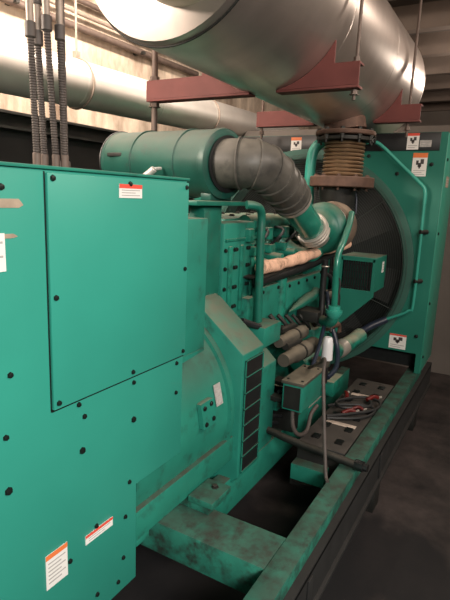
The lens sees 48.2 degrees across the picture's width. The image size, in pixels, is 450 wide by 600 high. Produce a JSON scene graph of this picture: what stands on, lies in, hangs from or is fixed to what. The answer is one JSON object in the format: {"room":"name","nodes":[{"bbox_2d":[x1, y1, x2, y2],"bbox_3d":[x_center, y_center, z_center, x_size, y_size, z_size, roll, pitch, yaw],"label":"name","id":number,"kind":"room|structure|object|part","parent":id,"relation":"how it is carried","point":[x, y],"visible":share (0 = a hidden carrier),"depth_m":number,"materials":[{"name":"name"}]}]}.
{"room":"mechanical room","nodes":[
{"label":"mechanical room","id":0,"kind":"room"},
{"bbox_2d":[0,0,323,213],"bbox_3d":[-0.839,-1.286,5.257,0.100,3.520,12.500,9,13,29],"label":"wall","id":1,"kind":"structure","parent":0,"point":[93,50],"depth_m":4.36,"materials":[{"name":"beige paint"}]},
{"bbox_2d":[0,109,118,144],"bbox_3d":[-2.066,-1.151,2.832,0.150,0.120,7.000,9,13,29],"label":"girder","id":2,"kind":"object","parent":1,"relation":"attached to","point":[9,120],"visible":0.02,"depth_m":3.98,"materials":[{"name":"metal"}]},
{"bbox_2d":[50,0,117,30],"bbox_3d":[-2.052,-2.060,2.657,0.114,0.082,6.900,9,13,29],"label":"pipe","id":3,"kind":"object","parent":1,"relation":"attached to","point":[66,7],"visible":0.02,"depth_m":4.16,"materials":[{"name":"metal"}]},
{"bbox_2d":[73,0,101,12],"bbox_3d":[-2.045,-2.157,2.635,0.120,0.094,6.900,9,13,29],"label":"pipe","id":4,"kind":"object","parent":1,"relation":"attached to","point":[87,3],"visible":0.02,"depth_m":4.16,"materials":[{"name":"metal"}]},
{"bbox_2d":[0,0,198,75],"bbox_3d":[-2.050,-1.951,2.676,0.128,0.110,6.900,9,13,29],"label":"pipe","id":5,"kind":"object","parent":1,"relation":"attached to","point":[19,4],"visible":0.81,"depth_m":4.40,"materials":[{"name":"metal"}]},
{"bbox_2d":[419,90,449,102],"bbox_3d":[4.346,-3.337,8.039,5.600,0.220,0.200,9,13,29],"label":"trim","id":6,"kind":"structure","parent":1,"relation":"attached to","point":[439,95],"depth_m":8.43,"materials":[{"name":"metal"}]},
{"bbox_2d":[423,75,449,90],"bbox_3d":[3.863,-3.187,7.223,5.600,0.220,0.200,9,13,29],"label":"trim","id":7,"kind":"structure","parent":1,"relation":"attached to","point":[442,82],"depth_m":7.53,"materials":[{"name":"concrete"}]},
{"bbox_2d":[111,357,449,599],"bbox_3d":[1.550,0.872,4.240,5.600,0.100,12.500,9,13,29],"label":"floor","id":8,"kind":"structure","parent":0,"point":[400,550],"depth_m":2.55,"materials":[{"name":"grey concrete"}]},
{"bbox_2d":[140,362,431,599],"bbox_3d":[-0.178,0.832,2.902,1.992,0.382,4.100,9,13,29],"label":"frame","id":9,"kind":"object","parent":8,"relation":"on","point":[259,563],"visible":0.59,"depth_m":1.97,"materials":[{"name":"green paint"}]},
{"bbox_2d":[0,161,207,599],"bbox_3d":[-1.085,0.329,1.277,1.096,1.353,2.200,9,13,29],"label":"cabinet","id":10,"kind":"object","parent":9,"relation":"on","point":[103,273],"visible":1,"depth_m":1.39,"materials":[{"name":"green metal"}]},
{"bbox_2d":[24,0,40,164],"bbox_3d":[-0.540,-1.307,1.352,0.031,1.873,0.040,9,13,29],"label":"conduit","id":11,"kind":"object","parent":10,"relation":"attached to","point":[30,25],"visible":0.96,"depth_m":1.48,"materials":[{"name":"metal"}]},
{"bbox_2d":[33,0,48,165],"bbox_3d":[-0.535,-1.317,1.399,0.031,1.873,0.043,9,13,29],"label":"conduit","id":12,"kind":"object","parent":10,"relation":"on","point":[37,4],"visible":0.96,"depth_m":1.52,"materials":[{"name":"metal"}]},
{"bbox_2d":[41,0,59,166],"bbox_3d":[-0.503,-1.315,1.395,0.031,1.873,0.056,9,13,29],"label":"conduit","id":13,"kind":"object","parent":10,"relation":"attached to","point":[46,18],"visible":0.96,"depth_m":1.52,"materials":[{"name":"metal"}]},
{"bbox_2d":[48,552,65,583],"bbox_3d":[-0.465,0.743,1.395,0.001,0.064,0.060,9,13,29],"label":"print","id":14,"kind":"object","parent":10,"relation":"attached to","point":[57,563],"depth_m":1.39},
{"bbox_2d":[54,0,68,166],"bbox_3d":[-0.473,-1.316,1.408,0.031,1.873,0.040,9,13,29],"label":"conduit","id":15,"kind":"object","parent":10,"relation":"attached to","point":[59,28],"visible":0.98,"depth_m":1.53,"materials":[{"name":"metal"}]},
{"bbox_2d":[59,1,70,167],"bbox_3d":[-0.489,-1.327,1.460,0.037,1.873,0.033,-7,15,-37],"label":"conduit","id":16,"kind":"object","parent":10,"relation":"attached to","point":[64,47],"visible":0.08,"depth_m":1.59,"materials":[{"name":"metal"}]},
{"bbox_3d":[-1.100,-0.318,1.077,1.088,0.008,2.046,9,13,29],"label":"lid","id":17,"kind":"part","parent":10,"relation":"part of","materials":[{"name":"green metal"}]},
{"bbox_2d":[89,522,109,540],"bbox_3d":[-0.382,0.706,1.533,0.001,0.011,0.092,9,13,29],"label":"print","id":18,"kind":"object","parent":10,"relation":"on","point":[103,527],"depth_m":1.53},
{"bbox_3d":[-0.283,-0.053,1.490,0.009,0.597,0.590,9,13,29],"label":"panel","id":19,"kind":"part","parent":10,"relation":"part of","materials":[{"name":"teal metal"}]},
{"bbox_2d":[122,190,139,195],"bbox_3d":[-0.267,-0.305,1.433,0.001,0.016,0.078,9,13,29],"label":"print","id":20,"kind":"object","parent":10,"relation":"attached to","point":[124,192],"depth_m":1.43},
{"bbox_2d":[136,293,263,546],"bbox_3d":[-0.442,0.453,2.241,1.085,1.030,0.872,9,13,29],"label":"alternator","id":21,"kind":"object","parent":9,"relation":"on","point":[222,383],"visible":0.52,"depth_m":2.13,"materials":[{"name":"green paint"}]},
{"bbox_3d":[-0.178,0.708,2.025,0.119,0.110,0.690,9,13,29],"label":"foot rail","id":22,"kind":"part","parent":21,"relation":"part of","materials":[{"name":"teal metal"}]},
{"bbox_2d":[215,387,221,403],"bbox_3d":[-0.027,0.403,2.119,0.015,0.060,0.036,9,13,29],"label":"print","id":23,"kind":"object","parent":21,"relation":"attached to","point":[218,393],"depth_m":2.12},
{"bbox_3d":[-0.311,0.396,2.546,1.000,1.030,0.205,9,13,29],"label":"drive frame","id":24,"kind":"part","parent":21,"relation":"part of","materials":[{"name":"teal metal"}]},
{"bbox_2d":[240,351,263,472],"bbox_3d":[0.126,0.513,2.310,0.005,0.538,0.174,9,13,29],"label":"vent","id":25,"kind":"object","parent":21,"relation":"attached to","point":[251,365],"depth_m":2.29,"materials":[{"name":"black metal"}]},
{"bbox_3d":[0.398,0.773,3.022,0.065,0.175,2.140,9,13,29],"label":"rail","id":26,"kind":"part","parent":9,"relation":"part of","materials":[{"name":"teal metal"}]},
{"bbox_2d":[188,137,376,449],"bbox_3d":[0.159,-0.144,3.126,1.158,1.901,1.919,9,13,29],"label":"engine","id":27,"kind":"object","parent":9,"relation":"on","point":[284,298],"visible":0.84,"depth_m":2.78,"materials":[{"name":"green metal"}]},
{"bbox_2d":[99,128,238,200],"bbox_3d":[-0.326,-0.724,2.659,0.826,0.364,0.432,12,15,39],"label":"filter","id":28,"kind":"object","parent":27,"relation":"on","point":[188,153],"visible":0.65,"depth_m":2.47,"materials":[{"name":"green paint"}]},
{"bbox_3d":[0.008,-0.659,2.443,0.025,0.270,0.270,12,15,38],"label":"plate","id":29,"kind":"part","parent":28,"relation":"part of","materials":[{"name":"black paint"}]},
{"bbox_3d":[-0.098,-0.171,2.375,0.080,0.545,0.155,9,13,29],"label":"filter post","id":30,"kind":"part","parent":27,"relation":"part of","materials":[{"name":"green metal"}]},
{"bbox_2d":[188,200,245,205],"bbox_3d":[-0.045,-0.460,2.388,0.160,0.020,0.560,9,13,29],"label":"pipe","id":31,"kind":"object","parent":27,"relation":"attached to","point":[191,202],"depth_m":2.25,"materials":[{"name":"green metal"}]},
{"bbox_3d":[0.380,0.210,2.858,0.082,0.087,0.382,9,13,29],"label":"starter motor","id":32,"kind":"part","parent":27,"relation":"part of","materials":[{"name":"beige metal"}]},
{"bbox_3d":[0.439,-0.198,2.980,0.050,0.133,0.939,10,14,34],"label":"heat shield rail","id":33,"kind":"part","parent":27,"relation":"part of","materials":[{"name":"beige fabric"}]},
{"bbox_3d":[0.431,0.297,2.880,0.099,0.105,0.482,9,13,29],"label":"starter motor","id":34,"kind":"part","parent":27,"relation":"part of","materials":[{"name":"beige metal"}]},
{"bbox_2d":[277,186,356,261],"bbox_3d":[0.628,-0.480,3.154,0.353,0.493,0.678,12,15,40],"label":"turbocharger","id":35,"kind":"object","parent":27,"relation":"on","point":[335,205],"visible":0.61,"depth_m":3.07,"materials":[{"name":"green paint"}]},
{"bbox_2d":[212,136,329,247],"bbox_3d":[0.280,-0.540,2.690,0.359,0.571,0.901,9,13,29],"label":"duct","id":36,"kind":"object","parent":35,"relation":"attached to","point":[261,167],"visible":0.99,"depth_m":2.40,"materials":[{"name":"grey rubber"}]},
{"bbox_2d":[277,238,323,261],"bbox_3d":[0.455,-0.312,3.084,0.335,0.179,0.124,-2,12,-18],"label":"outlet","id":37,"kind":"object","parent":35,"relation":"attached to","point":[291,244],"depth_m":3.03,"materials":[{"name":"green paint"}]},
{"bbox_2d":[319,186,355,209],"bbox_3d":[0.724,-0.583,3.321,0.240,0.345,0.280,9,13,29],"label":"outlet","id":38,"kind":"object","parent":35,"relation":"attached to","point":[345,196],"depth_m":3.22,"materials":[{"name":"metal"}]},
{"bbox_2d":[309,126,375,191],"bbox_3d":[0.770,-0.907,3.271,0.414,0.382,0.414,9,13,29],"label":"exhaust bellows","id":39,"kind":"object","parent":35,"relation":"attached to","point":[343,155],"visible":0.99,"depth_m":3.15,"materials":[{"name":"metal"}]},
{"bbox_2d":[266,426,368,471],"bbox_3d":[0.397,0.719,2.483,0.647,0.057,0.058,12,15,38],"label":"drain pipe","id":40,"kind":"object","parent":27,"relation":"attached to","point":[359,465],"visible":0.79,"depth_m":2.41,"materials":[{"name":"metal"}]},
{"bbox_3d":[0.574,0.371,3.021,0.111,0.045,0.112,9,13,29],"label":"filter seat","id":41,"kind":"part","parent":27,"relation":"part of","materials":[{"name":"grey metal"}]},
{"bbox_2d":[338,252,386,322],"bbox_3d":[0.974,-0.060,3.605,0.268,0.535,0.370,9,13,29],"label":"box","id":42,"kind":"object","parent":27,"relation":"attached to","point":[361,275],"visible":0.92,"depth_m":3.44,"materials":[{"name":"green metal"}]},
{"bbox_2d":[341,260,372,290],"bbox_3d":[0.895,-0.168,3.421,0.209,0.195,0.005,9,13,29],"label":"grille","id":43,"kind":"object","parent":42,"relation":"attached to","point":[343,288],"depth_m":3.42,"materials":[{"name":"black metal"}]},
{"bbox_3d":[0.974,-0.309,3.518,0.245,0.012,0.300,9,13,29],"label":"lid","id":44,"kind":"part","parent":42,"relation":"part of","materials":[{"name":"green metal"}]},
{"bbox_2d":[289,468,321,492],"bbox_3d":[0.759,0.838,3.074,0.276,0.105,1.190,9,13,29],"label":"tray","id":45,"kind":"object","parent":9,"relation":"on","point":[292,481],"depth_m":2.60,"materials":[{"name":"metal"}]},
{"bbox_2d":[308,357,328,482],"bbox_3d":[0.458,0.514,2.427,0.040,0.493,0.538,2,12,-2],"label":"flexible hose","id":46,"kind":"object","parent":9,"relation":"on","point":[323,360],"visible":1,"depth_m":2.29,"materials":[{"name":"grey rubber"}]},
{"bbox_2d":[194,132,449,373],"bbox_3d":[0.661,-0.390,4.127,2.019,1.809,0.794,9,13,29],"label":"radiator","id":47,"kind":"object","parent":9,"relation":"on","point":[404,217],"visible":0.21,"depth_m":3.63,"materials":[{"name":"green metal"}]},
{"bbox_3d":[0.769,-0.727,3.969,0.096,0.624,0.328,-5,14,-31],"label":"fan blade","id":48,"kind":"part","parent":47,"relation":"part of","materials":[{"name":"black metal"}]},
{"bbox_3d":[0.889,0.060,4.074,0.483,0.600,0.151,9,13,29],"label":"fan blade","id":49,"kind":"part","parent":47,"relation":"part of","materials":[{"name":"black metal"}]},
{"bbox_3d":[1.008,-0.540,3.894,0.600,0.483,0.151,9,13,29],"label":"fan blade","id":50,"kind":"part","parent":47,"relation":"part of","materials":[{"name":"black metal"}]},
{"bbox_3d":[1.036,-0.166,3.946,0.624,0.297,0.151,9,13,29],"label":"fan blade","id":51,"kind":"part","parent":47,"relation":"part of","materials":[{"name":"black metal"}]},
{"bbox_3d":[1.180,-0.468,3.546,0.404,1.272,0.037,7,12,20],"label":"guard rod","id":52,"kind":"part","parent":47,"relation":"part of","materials":[{"name":"green metal"}]},
{"bbox_2d":[413,170,424,174],"bbox_3d":[1.331,-0.877,3.459,0.076,0.029,0.001,9,13,29],"label":"print","id":53,"kind":"object","parent":47,"relation":"attached to","point":[416,172],"depth_m":3.46},
{"bbox_3d":[1.586,-0.330,3.747,0.020,1.686,0.530,9,13,29],"label":"panel","id":54,"kind":"part","parent":47,"relation":"part of","materials":[{"name":"green metal"}]},
{"bbox_2d":[297,406,371,478],"bbox_3d":[0.613,0.805,2.789,0.252,0.232,0.544,9,13,29],"label":"battery","id":55,"kind":"object","parent":9,"relation":"on","point":[341,435],"visible":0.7,"depth_m":2.66,"materials":[{"name":"grey plastic"}]},
{"bbox_2d":[270,364,321,436],"bbox_3d":[0.342,0.526,2.656,0.257,0.330,0.312,9,13,29],"label":"junction box","id":56,"kind":"object","parent":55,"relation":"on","point":[301,387],"visible":0.9,"depth_m":2.53,"materials":[{"name":"green metal"}]},
{"bbox_3d":[0.285,0.497,2.656,0.150,0.025,0.150,9,13,29],"label":"mounting arm","id":57,"kind":"part","parent":56,"relation":"part of","materials":[{"name":"metal"}]},
{"bbox_3d":[0.329,0.484,2.478,0.085,0.115,0.004,9,13,29],"label":"plate","id":58,"kind":"part","parent":56,"relation":"part of","materials":[{"name":"metal"}]},
{"bbox_3d":[0.403,0.387,2.584,0.119,0.016,0.294,9,13,29],"label":"lid","id":59,"kind":"part","parent":56,"relation":"part of","materials":[{"name":"beige metal"}]},
{"bbox_3d":[0.617,0.716,2.770,0.252,0.035,0.544,9,13,29],"label":"lid","id":60,"kind":"part","parent":55,"relation":"part of","materials":[{"name":"grey plastic"}]},
{"bbox_2d":[326,390,381,419],"bbox_3d":[0.762,0.626,2.984,0.276,0.047,0.461,9,13,29],"label":"cable","id":61,"kind":"object","parent":55,"relation":"on","point":[348,410],"visible":1,"depth_m":2.95,"materials":[{"name":"black rubber"}]},
{"bbox_2d":[334,378,393,417],"bbox_3d":[0.905,0.715,3.282,0.252,0.232,0.544,9,13,29],"label":"battery","id":62,"kind":"object","parent":9,"relation":"on","point":[360,387],"visible":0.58,"depth_m":3.30,"materials":[{"name":"grey plastic"}]},
{"bbox_2d":[192,125,449,374],"bbox_3d":[2.055,-0.444,4.771,5.600,2.300,0.160,9,13,29],"label":"wall partition","id":63,"kind":"structure","parent":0,"point":[440,352],"depth_m":4.80,"materials":[{"name":"grey paint"}]},
{"bbox_2d":[388,0,449,34],"bbox_3d":[1.695,-2.670,3.507,5.600,0.100,12.500,9,13,29],"label":"ceiling","id":64,"kind":"structure","parent":0,"point":[395,3],"depth_m":4.93,"materials":[{"name":"brown concrete"}]},
{"bbox_2d":[0,0,299,135],"bbox_3d":[-1.234,-1.924,3.138,0.350,1.445,8.505,9,13,29],"label":"insulated pipe","id":65,"kind":"object","parent":64,"relation":"hanging from","point":[90,86],"visible":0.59,"depth_m":3.67,"materials":[{"name":"silver metal"}]},
{"bbox_2d":[149,50,160,130],"bbox_3d":[-0.364,-1.678,2.653,0.058,1.660,0.066,9,13,29],"label":"rod","id":66,"kind":"object","parent":64,"relation":"hanging from","point":[154,105],"visible":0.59,"depth_m":2.75,"materials":[{"name":"metal"}]},
{"bbox_3d":[-0.364,-1.678,2.653,0.032,1.660,0.034,9,13,29],"label":"rod","id":67,"kind":"part","parent":66,"relation":"part of","materials":[{"name":"metal"}]},
{"bbox_2d":[259,100,263,138],"bbox_3d":[0.302,-1.939,3.623,0.040,1.490,0.046,9,13,29],"label":"rod","id":68,"kind":"object","parent":64,"relation":"hanging from","point":[261,132],"visible":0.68,"depth_m":3.75,"materials":[{"name":"metal"}]},
{"bbox_2d":[256,89,422,127],"bbox_3d":[0.752,-1.312,3.471,1.155,0.202,0.070,9,13,29],"label":"support beam","id":69,"kind":"structure","parent":68,"relation":"hanging from","point":[397,113],"depth_m":3.31,"materials":[{"name":"red metal"}]},
{"bbox_2d":[349,0,363,100],"bbox_3d":[0.602,-1.615,2.094,0.037,1.480,0.043,9,13,29],"label":"rod","id":70,"kind":"object","parent":64,"relation":"hanging from","point":[354,93],"visible":0.86,"depth_m":2.19,"materials":[{"name":"metal"}]},
{"bbox_2d":[146,40,363,103],"bbox_3d":[0.095,-1.113,2.486,1.170,0.202,0.070,9,13,29],"label":"support beam","id":71,"kind":"structure","parent":70,"relation":"hanging from","point":[327,75],"depth_m":2.47,"materials":[{"name":"red metal"}]},
{"bbox_2d":[95,0,424,132],"bbox_3d":[0.386,-1.698,2.578,0.850,1.495,3.335,9,13,29],"label":"exhaust silencer","id":72,"kind":"object","parent":71,"relation":"on","point":[260,48],"visible":0.88,"depth_m":2.08,"materials":[{"name":"metal"}]},
{"bbox_2d":[404,0,421,136],"bbox_3d":[1.207,-1.791,3.115,0.039,1.500,0.045,9,13,29],"label":"rod","id":73,"kind":"object","parent":64,"relation":"hanging from","point":[407,128],"visible":0.84,"depth_m":3.17,"materials":[{"name":"metal"}]},
{"bbox_2d":[392,0,449,33],"bbox_3d":[2.417,-2.739,4.773,5.600,0.220,0.200,9,13,29],"label":"beam","id":74,"kind":"structure","parent":64,"relation":"attached to","point":[435,15],"depth_m":4.94,"materials":[{"name":"metal"}]},
{"bbox_2d":[410,31,449,57],"bbox_3d":[2.899,-2.889,5.590,5.600,0.220,0.200,9,13,29],"label":"beam","id":75,"kind":"structure","parent":64,"relation":"attached to","point":[436,44],"depth_m":5.79,"materials":[{"name":"concrete"}]},
{"bbox_2d":[423,55,449,76],"bbox_3d":[3.381,-3.038,6.406,5.600,0.220,0.200,9,13,29],"label":"beam","id":76,"kind":"structure","parent":64,"relation":"attached to","point":[440,65],"depth_m":6.65,"materials":[{"name":"concrete"}]},
{"bbox_2d":[401,111,449,126],"bbox_3d":[4.787,-1.879,9.233,5.600,3.520,0.100,9,13,29],"label":"wall","id":77,"kind":"structure","parent":0,"point":[432,118],"depth_m":9.42,"materials":[{"name":"grey paint"}]},
{"bbox_2d":[419,102,449,111],"bbox_3d":[4.828,-3.486,8.856,5.600,0.220,0.200,9,13,29],"label":"trim","id":78,"kind":"structure","parent":77,"relation":"attached to","point":[434,106],"depth_m":9.30,"materials":[{"name":"metal"}]}
]}

